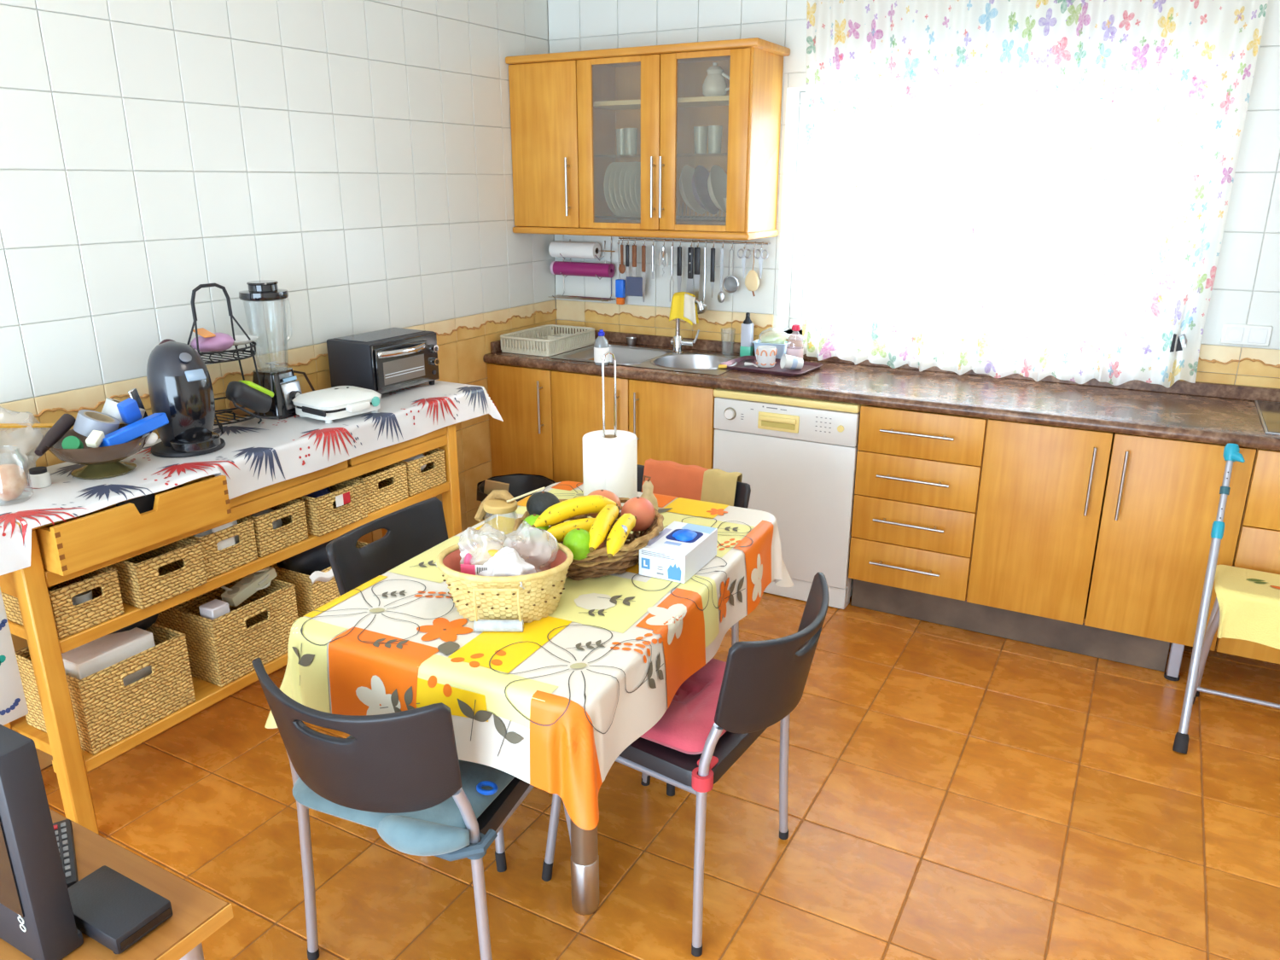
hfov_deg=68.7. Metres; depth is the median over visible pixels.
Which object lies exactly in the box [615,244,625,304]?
scrub brush
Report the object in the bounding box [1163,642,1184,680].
cabinet foot
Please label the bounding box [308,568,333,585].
lining
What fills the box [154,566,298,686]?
storage basket
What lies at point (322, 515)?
storage basket
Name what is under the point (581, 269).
roll
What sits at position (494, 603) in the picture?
straw basket
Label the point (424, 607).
print
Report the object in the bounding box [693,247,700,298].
knife
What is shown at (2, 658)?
print
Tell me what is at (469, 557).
print
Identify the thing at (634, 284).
spatula
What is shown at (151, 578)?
storage basket
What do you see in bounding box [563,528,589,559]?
lime
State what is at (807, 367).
serving tray
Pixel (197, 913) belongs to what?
table
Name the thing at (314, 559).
bag
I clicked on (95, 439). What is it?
eraser
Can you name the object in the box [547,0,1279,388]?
wall
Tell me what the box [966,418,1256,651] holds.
base cabinet
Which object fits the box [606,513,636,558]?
banana
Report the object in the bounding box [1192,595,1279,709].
table
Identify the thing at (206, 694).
shelf
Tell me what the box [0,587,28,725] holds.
hanging bag
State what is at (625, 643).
print
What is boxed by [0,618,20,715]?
print
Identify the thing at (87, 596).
cup
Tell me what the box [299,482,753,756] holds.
print
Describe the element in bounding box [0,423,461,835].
shelving unit
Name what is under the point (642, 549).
print
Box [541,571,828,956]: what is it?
chair
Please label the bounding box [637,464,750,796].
chair
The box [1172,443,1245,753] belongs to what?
crutch
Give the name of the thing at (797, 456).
dishwasher
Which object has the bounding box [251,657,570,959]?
chair
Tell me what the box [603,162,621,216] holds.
plate
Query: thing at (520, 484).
chair
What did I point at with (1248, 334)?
double outlet
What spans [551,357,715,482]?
base cabinet
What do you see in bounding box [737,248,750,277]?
scissors
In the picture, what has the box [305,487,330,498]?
cloth
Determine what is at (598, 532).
banana
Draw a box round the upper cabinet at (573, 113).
[505,37,790,240]
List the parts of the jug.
lid, handle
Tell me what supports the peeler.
hanging from the utensil rail
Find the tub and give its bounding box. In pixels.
[752,338,791,359]
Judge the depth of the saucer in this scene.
2.99 m
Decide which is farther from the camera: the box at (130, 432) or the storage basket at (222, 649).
the storage basket at (222, 649)
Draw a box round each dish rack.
[500,324,595,356]
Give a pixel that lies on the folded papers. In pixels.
(231, 541)
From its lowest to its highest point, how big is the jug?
0.140 m
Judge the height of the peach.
0.088 m
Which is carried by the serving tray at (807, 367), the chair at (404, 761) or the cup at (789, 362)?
the cup at (789, 362)
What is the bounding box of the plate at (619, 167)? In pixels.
[613,162,630,216]
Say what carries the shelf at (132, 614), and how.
attached to the shelving unit at (63, 551)
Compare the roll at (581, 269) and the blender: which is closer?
the blender
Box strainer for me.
[722,248,738,293]
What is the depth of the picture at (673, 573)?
2.19 m
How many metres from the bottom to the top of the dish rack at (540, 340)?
0.076 m
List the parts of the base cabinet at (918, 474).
handle, handle, drawer, handle, drawer, handle, drawer, drawer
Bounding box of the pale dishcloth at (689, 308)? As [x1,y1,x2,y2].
[683,293,696,324]
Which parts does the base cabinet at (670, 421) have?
door, handle, handle, door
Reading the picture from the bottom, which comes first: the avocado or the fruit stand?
the avocado
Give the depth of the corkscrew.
4.30 m
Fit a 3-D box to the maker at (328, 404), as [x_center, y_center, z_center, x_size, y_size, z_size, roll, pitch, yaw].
[-1.006,-0.262,3.129,0.230,0.090,0.253,13,22,35]
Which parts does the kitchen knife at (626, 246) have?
blade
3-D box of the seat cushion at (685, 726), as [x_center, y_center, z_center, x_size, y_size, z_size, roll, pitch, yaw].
[0.103,0.529,2.239,0.392,0.082,0.472,11,21,31]
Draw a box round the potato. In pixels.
[229,401,255,415]
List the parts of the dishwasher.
programme knob, handle, control panel, lid, plate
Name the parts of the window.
sill, frame, sash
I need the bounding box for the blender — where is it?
[238,279,314,419]
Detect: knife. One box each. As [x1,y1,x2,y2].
[625,244,628,276]
[641,245,645,302]
[676,246,681,291]
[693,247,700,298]
[709,247,715,297]
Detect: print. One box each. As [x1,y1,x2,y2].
[0,386,488,517]
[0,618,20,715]
[0,655,5,665]
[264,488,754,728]
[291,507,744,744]
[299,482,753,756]
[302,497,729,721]
[355,553,762,715]
[369,493,587,669]
[463,552,474,564]
[483,549,498,559]
[641,549,674,575]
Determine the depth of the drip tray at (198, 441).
2.66 m
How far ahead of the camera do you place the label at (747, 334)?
4.18 m
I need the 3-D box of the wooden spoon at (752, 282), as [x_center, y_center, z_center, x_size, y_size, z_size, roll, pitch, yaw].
[0.493,-0.909,4.116,0.068,0.200,0.028,10,20,27]
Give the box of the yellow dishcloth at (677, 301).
[669,291,698,325]
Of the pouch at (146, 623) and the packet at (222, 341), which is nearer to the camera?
the pouch at (146, 623)
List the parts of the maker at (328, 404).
handle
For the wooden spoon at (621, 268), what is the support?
hanging from the utensil rail
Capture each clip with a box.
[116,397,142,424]
[1169,333,1187,352]
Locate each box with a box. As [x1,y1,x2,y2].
[61,627,155,686]
[67,865,172,954]
[98,413,168,447]
[639,521,717,583]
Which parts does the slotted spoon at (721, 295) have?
handle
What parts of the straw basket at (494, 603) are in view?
handle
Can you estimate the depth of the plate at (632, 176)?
4.11 m
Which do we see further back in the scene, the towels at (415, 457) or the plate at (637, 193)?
the plate at (637, 193)
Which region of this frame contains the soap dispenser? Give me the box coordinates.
[739,312,753,356]
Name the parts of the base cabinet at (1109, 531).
door, handle, handle, door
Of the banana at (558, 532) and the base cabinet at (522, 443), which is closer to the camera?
the banana at (558, 532)
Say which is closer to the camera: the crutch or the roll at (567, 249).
the crutch
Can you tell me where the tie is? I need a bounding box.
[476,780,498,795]
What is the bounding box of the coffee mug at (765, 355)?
[755,345,776,367]
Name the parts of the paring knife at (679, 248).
handle, blade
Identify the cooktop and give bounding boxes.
[1254,400,1279,435]
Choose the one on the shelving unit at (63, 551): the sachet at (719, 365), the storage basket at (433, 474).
the storage basket at (433, 474)
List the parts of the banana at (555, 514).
stem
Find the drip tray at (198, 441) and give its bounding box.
[169,431,220,452]
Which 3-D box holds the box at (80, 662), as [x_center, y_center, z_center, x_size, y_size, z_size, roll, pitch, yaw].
[-1.470,0.532,2.552,0.200,0.215,0.210,10,20,27]
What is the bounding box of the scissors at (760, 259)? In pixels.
[754,249,767,279]
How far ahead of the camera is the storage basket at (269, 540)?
2.85 m
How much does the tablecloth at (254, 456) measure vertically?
0.148 m
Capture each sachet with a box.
[192,327,215,337]
[718,364,727,368]
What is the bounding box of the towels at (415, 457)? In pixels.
[402,453,426,471]
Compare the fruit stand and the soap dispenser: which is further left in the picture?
the fruit stand
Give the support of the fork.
hanging from the utensil rail
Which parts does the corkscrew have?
handle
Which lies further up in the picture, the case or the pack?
the case
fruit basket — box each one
[512,497,663,580]
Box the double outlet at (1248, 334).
[1220,323,1273,346]
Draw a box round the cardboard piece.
[483,479,509,494]
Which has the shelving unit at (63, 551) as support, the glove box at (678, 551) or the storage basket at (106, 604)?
the storage basket at (106, 604)
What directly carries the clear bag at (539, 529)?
in the straw basket at (494, 603)
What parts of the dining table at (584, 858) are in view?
leg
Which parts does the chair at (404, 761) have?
leg, backrest, leg, seat, leg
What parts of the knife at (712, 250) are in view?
handle, blade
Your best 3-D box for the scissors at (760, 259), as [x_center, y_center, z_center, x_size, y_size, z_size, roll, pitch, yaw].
[0.528,-0.944,4.091,0.067,0.126,0.007,10,20,27]
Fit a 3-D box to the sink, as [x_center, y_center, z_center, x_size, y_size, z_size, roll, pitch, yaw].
[0.060,-0.468,4.211,0.830,0.172,0.440,10,20,27]
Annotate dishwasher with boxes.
[713,388,861,609]
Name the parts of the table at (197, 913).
leg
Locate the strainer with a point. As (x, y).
(730, 283)
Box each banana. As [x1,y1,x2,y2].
[525,494,617,533]
[540,517,612,542]
[588,504,619,552]
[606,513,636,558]
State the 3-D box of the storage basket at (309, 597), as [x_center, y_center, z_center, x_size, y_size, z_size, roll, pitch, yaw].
[-1.106,0.346,3.207,0.303,0.214,0.308,10,20,27]
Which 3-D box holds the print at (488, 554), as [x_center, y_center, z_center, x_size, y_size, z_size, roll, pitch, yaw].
[-0.315,0.162,2.009,0.044,0.027,0.016,3,18,8]
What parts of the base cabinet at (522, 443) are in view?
handle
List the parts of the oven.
plate, oven door, oven handle, frame, knob, knob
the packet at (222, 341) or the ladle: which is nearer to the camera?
the packet at (222, 341)
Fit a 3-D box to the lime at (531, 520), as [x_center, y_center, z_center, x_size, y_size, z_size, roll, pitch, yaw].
[-0.253,0.116,2.254,0.068,0.070,0.068,10,20,27]
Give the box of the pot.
[27,466,51,488]
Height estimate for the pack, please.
0.075 m
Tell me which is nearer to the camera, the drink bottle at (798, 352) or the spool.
the spool
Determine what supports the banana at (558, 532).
in the fruit basket at (627, 556)
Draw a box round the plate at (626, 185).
[623,161,640,216]
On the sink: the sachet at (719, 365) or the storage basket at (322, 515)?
the sachet at (719, 365)
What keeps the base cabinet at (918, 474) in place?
on the floor
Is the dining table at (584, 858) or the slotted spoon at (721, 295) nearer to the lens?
the dining table at (584, 858)
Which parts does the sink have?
square bowl, round bowl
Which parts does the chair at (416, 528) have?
backrest, leg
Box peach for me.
[620,496,655,531]
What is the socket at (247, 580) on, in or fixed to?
attached to the storage basket at (222, 649)
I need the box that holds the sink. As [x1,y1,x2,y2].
[550,343,750,375]
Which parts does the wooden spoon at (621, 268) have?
handle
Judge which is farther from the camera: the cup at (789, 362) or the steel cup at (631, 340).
the steel cup at (631, 340)
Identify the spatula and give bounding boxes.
[626,244,642,296]
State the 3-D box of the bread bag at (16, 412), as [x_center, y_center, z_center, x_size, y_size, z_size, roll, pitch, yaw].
[-1.661,-0.091,2.394,0.153,0.191,0.319,10,20,27]
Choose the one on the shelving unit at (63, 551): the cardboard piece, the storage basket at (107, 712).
the storage basket at (107, 712)
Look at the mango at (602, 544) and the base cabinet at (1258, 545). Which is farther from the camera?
the base cabinet at (1258, 545)
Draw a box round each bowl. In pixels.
[45,424,152,479]
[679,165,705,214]
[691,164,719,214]
[696,303,707,314]
[707,164,727,213]
[717,291,724,302]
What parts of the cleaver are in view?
blade, handle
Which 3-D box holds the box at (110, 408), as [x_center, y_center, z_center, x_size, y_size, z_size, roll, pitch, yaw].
[-1.433,-0.197,2.604,0.123,0.105,0.100,-15,23,-38]
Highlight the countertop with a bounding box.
[482,326,1279,450]
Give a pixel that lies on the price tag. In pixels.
(344, 498)
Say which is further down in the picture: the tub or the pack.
the pack
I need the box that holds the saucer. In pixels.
[230,335,258,345]
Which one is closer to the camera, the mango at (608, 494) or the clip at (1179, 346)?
the mango at (608, 494)
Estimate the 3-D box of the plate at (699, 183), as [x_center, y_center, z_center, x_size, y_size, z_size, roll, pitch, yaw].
[0.279,-1.251,4.034,0.098,0.203,0.216,10,20,29]
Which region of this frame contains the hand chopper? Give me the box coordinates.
[225,380,278,418]
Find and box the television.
[0,724,79,959]
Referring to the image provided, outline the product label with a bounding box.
[460,564,488,575]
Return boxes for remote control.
[52,819,78,888]
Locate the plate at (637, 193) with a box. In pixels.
[634,163,640,209]
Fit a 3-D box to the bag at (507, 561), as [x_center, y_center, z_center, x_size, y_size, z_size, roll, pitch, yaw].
[-0.284,0.194,1.986,0.104,0.099,0.144,-11,21,-32]
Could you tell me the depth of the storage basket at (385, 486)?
3.24 m
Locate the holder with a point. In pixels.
(562, 296)
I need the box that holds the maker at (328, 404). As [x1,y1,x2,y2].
[291,385,381,423]
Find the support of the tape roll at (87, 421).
in the footed bowl at (105, 462)
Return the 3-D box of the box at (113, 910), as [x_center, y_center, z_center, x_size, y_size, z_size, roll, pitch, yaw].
[-0.826,0.670,1.463,0.171,0.034,0.092,10,20,27]
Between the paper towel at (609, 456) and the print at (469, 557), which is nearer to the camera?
the print at (469, 557)
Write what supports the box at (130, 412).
in the footed bowl at (105, 462)
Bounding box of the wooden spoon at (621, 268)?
[618,244,625,273]
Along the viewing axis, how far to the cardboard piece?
3.89 m
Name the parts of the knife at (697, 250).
handle, blade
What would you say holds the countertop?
on the base cabinet at (1109, 531)
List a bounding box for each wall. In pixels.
[0,0,557,769]
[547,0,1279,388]
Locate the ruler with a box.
[0,423,54,428]
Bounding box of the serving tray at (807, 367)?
[720,355,823,376]
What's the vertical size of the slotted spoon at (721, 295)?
0.240 m
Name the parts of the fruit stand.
handle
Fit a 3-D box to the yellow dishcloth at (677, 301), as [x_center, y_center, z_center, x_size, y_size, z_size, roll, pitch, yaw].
[0.200,-0.775,4.209,0.134,0.141,0.084,12,21,34]
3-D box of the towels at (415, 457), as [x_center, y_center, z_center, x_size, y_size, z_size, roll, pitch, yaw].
[-0.880,-0.068,3.448,0.223,0.086,0.140,10,20,27]
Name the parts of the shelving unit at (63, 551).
leg, rail, leg, rail, drawer, rail, drawer, leg, drawer, leg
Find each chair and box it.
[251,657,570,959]
[325,497,506,872]
[476,473,555,519]
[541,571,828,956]
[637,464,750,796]
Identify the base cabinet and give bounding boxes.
[486,362,553,480]
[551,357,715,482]
[848,404,988,600]
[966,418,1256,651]
[1215,448,1279,663]
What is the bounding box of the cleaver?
[686,247,694,294]
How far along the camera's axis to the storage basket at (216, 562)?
2.69 m
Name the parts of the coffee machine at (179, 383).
panel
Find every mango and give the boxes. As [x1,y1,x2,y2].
[587,489,621,517]
[596,541,605,558]
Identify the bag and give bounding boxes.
[0,409,51,477]
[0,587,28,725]
[276,538,335,575]
[477,546,536,589]
[502,520,558,567]
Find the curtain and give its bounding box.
[802,0,1268,387]
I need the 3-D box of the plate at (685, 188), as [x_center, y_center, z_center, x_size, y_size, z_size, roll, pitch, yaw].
[0.226,-1.260,4.061,0.098,0.203,0.216,10,20,29]
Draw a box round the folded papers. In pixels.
[193,520,238,550]
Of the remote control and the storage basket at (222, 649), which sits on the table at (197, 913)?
the remote control
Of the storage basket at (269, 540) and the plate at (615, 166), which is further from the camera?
the plate at (615, 166)
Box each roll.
[73,409,120,436]
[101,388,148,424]
[548,241,600,258]
[550,261,615,278]
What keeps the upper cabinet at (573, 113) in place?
attached to the wall at (1246, 290)
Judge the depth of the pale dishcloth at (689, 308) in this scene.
4.15 m
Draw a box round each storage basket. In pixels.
[1,566,124,639]
[15,623,195,754]
[107,537,207,609]
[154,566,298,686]
[188,517,257,579]
[244,499,308,557]
[269,541,368,618]
[296,478,367,536]
[353,462,408,513]
[398,448,446,496]
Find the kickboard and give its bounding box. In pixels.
[850,578,1169,671]
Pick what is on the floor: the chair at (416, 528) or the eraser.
the chair at (416, 528)
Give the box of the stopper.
[142,431,157,444]
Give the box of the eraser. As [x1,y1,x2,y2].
[85,430,104,448]
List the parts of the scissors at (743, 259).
blade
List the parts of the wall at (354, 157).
scroll moulding, scroll moulding, scroll moulding, scroll moulding, scroll moulding, scroll moulding, scroll moulding, scroll moulding, scroll moulding, scroll moulding, scroll moulding, scroll moulding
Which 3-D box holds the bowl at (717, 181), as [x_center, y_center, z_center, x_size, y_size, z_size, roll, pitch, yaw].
[0.345,-1.240,3.999,0.098,0.203,0.216,10,20,29]
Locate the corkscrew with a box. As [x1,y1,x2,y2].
[658,245,668,276]
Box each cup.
[69,589,93,605]
[626,337,636,345]
[779,353,803,369]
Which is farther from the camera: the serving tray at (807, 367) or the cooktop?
the serving tray at (807, 367)
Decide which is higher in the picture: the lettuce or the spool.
the lettuce
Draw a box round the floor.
[40,592,1279,959]
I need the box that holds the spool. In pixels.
[61,436,83,448]
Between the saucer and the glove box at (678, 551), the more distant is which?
the saucer
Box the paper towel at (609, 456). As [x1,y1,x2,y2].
[582,350,637,511]
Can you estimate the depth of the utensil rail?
4.23 m
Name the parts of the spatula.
handle, blade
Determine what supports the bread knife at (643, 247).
hanging from the utensil rail
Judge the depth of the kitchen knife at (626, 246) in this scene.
4.40 m
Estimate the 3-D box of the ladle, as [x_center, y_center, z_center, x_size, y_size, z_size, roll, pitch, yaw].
[0.266,-0.895,4.221,0.084,0.295,0.083,10,20,27]
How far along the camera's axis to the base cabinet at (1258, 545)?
2.98 m
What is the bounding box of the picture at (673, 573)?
[667,563,681,581]
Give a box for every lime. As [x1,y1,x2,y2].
[520,514,548,537]
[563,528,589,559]
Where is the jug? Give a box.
[702,62,729,96]
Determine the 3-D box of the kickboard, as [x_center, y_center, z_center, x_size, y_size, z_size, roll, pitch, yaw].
[1.361,0.524,3.546,1.130,0.145,0.018,10,20,27]
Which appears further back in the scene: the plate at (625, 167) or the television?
the plate at (625, 167)
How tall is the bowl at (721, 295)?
0.050 m
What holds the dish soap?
on the countertop
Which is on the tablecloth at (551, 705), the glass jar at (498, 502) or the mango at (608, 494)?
the glass jar at (498, 502)
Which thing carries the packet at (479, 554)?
in the straw basket at (494, 603)
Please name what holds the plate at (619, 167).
in the upper cabinet at (573, 113)
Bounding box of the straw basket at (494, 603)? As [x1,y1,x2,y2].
[436,535,573,631]
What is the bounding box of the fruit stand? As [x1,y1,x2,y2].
[186,282,266,433]
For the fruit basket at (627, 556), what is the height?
0.104 m
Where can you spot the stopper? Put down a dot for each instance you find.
(153, 438)
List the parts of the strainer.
handle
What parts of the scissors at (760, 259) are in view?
blade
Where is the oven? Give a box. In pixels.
[326,327,439,394]
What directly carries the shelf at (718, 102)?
attached to the upper cabinet at (573, 113)
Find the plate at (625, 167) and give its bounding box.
[618,162,636,216]
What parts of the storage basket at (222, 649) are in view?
cable coil, power strip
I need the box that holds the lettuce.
[761,334,785,343]
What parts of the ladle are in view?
handle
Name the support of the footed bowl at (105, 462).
on the tablecloth at (254, 456)
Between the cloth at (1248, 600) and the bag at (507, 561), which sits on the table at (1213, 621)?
the cloth at (1248, 600)
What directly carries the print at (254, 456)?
attached to the tablecloth at (254, 456)
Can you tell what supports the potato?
on the fruit stand
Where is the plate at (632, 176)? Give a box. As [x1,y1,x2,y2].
[628,161,640,215]
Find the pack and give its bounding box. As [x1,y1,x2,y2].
[199,599,229,619]
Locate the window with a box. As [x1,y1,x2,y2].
[776,91,806,340]
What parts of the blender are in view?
lid, blade, motor, control plate, control knob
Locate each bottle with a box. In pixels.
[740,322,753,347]
[785,324,803,358]
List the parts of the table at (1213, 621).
leg, leg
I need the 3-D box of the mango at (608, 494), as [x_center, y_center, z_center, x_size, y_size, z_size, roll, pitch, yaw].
[-0.096,0.063,2.398,0.099,0.079,0.085,10,20,27]
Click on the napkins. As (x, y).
(277, 523)
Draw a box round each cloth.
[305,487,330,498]
[641,458,742,506]
[1214,564,1279,649]
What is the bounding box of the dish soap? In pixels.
[593,329,609,362]
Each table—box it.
[0,808,233,959]
[570,817,599,915]
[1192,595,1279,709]
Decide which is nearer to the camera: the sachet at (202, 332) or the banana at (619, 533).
the banana at (619, 533)
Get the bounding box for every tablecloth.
[0,380,503,575]
[264,480,793,830]
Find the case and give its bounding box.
[34,413,75,455]
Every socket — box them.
[226,587,239,594]
[240,577,252,584]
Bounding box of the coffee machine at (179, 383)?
[146,340,225,457]
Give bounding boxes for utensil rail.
[617,237,770,250]
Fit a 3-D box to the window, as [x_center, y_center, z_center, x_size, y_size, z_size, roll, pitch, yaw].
[1.339,-1.046,3.777,1.550,1.042,0.212,10,20,27]
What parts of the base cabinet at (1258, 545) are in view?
door, drawer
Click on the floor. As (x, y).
(955, 794)
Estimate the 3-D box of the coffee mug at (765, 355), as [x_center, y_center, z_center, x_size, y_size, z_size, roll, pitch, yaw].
[0.529,-0.526,3.984,0.102,0.082,0.088,8,19,22]
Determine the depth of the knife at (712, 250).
4.20 m
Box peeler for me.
[651,245,654,279]
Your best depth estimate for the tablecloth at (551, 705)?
1.93 m
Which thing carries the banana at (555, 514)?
in the fruit basket at (627, 556)
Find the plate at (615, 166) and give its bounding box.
[608,162,626,216]
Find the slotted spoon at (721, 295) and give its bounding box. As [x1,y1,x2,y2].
[717,248,724,302]
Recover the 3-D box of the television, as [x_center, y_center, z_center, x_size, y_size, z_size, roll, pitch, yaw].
[-1.143,0.490,1.484,0.662,0.360,0.056,10,20,27]
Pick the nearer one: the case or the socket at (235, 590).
the case
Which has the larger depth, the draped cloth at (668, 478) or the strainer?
the strainer
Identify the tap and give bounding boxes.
[670,296,703,354]
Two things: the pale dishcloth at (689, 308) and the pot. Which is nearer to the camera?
the pot
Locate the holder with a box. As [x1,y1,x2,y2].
[548,234,616,301]
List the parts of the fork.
handle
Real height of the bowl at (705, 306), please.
0.058 m
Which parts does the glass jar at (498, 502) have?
lid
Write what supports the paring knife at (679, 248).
hanging from the utensil rail
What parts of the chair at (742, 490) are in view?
backrest, leg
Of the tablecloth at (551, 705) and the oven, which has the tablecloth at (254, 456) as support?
the oven
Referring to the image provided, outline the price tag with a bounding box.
[335,491,350,507]
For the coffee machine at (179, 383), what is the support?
on the tablecloth at (254, 456)
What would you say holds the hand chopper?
on the fruit stand
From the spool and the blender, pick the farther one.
the blender
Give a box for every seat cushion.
[292,734,514,861]
[640,657,727,792]
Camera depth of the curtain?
3.50 m
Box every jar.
[0,464,27,500]
[474,486,545,521]
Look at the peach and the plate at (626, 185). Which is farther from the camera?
the plate at (626, 185)
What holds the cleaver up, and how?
hanging from the utensil rail
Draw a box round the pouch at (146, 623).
[107,613,158,634]
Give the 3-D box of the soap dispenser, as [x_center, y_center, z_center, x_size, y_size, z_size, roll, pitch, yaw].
[0.478,-0.649,4.192,0.052,0.198,0.053,10,20,27]
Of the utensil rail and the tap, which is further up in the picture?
the utensil rail
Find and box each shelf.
[7,481,449,653]
[10,652,287,772]
[593,95,729,110]
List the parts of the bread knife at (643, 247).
handle, blade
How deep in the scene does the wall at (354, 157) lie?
3.08 m
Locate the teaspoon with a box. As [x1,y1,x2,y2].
[744,361,758,366]
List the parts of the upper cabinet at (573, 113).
door, handle, glazed door, handle, handle, glazed door, post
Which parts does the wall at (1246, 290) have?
scroll moulding, scroll moulding, scroll moulding, scroll moulding, scroll moulding, scroll moulding, scroll moulding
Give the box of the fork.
[669,246,674,302]
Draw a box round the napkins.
[250,508,282,529]
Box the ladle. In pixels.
[696,247,707,314]
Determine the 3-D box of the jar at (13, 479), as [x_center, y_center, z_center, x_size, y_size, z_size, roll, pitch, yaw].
[-1.546,-0.012,2.278,0.100,0.129,0.099,10,20,27]
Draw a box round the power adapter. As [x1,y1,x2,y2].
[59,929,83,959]
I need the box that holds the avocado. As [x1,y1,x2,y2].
[526,491,559,515]
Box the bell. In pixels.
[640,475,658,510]
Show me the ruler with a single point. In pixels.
(2, 425)
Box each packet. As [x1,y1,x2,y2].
[190,332,234,352]
[458,523,508,565]
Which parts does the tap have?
spout, lever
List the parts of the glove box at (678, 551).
blue panel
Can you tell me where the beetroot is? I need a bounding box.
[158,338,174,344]
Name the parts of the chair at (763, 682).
leg, leg, seat, leg, backrest, leg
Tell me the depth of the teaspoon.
3.98 m

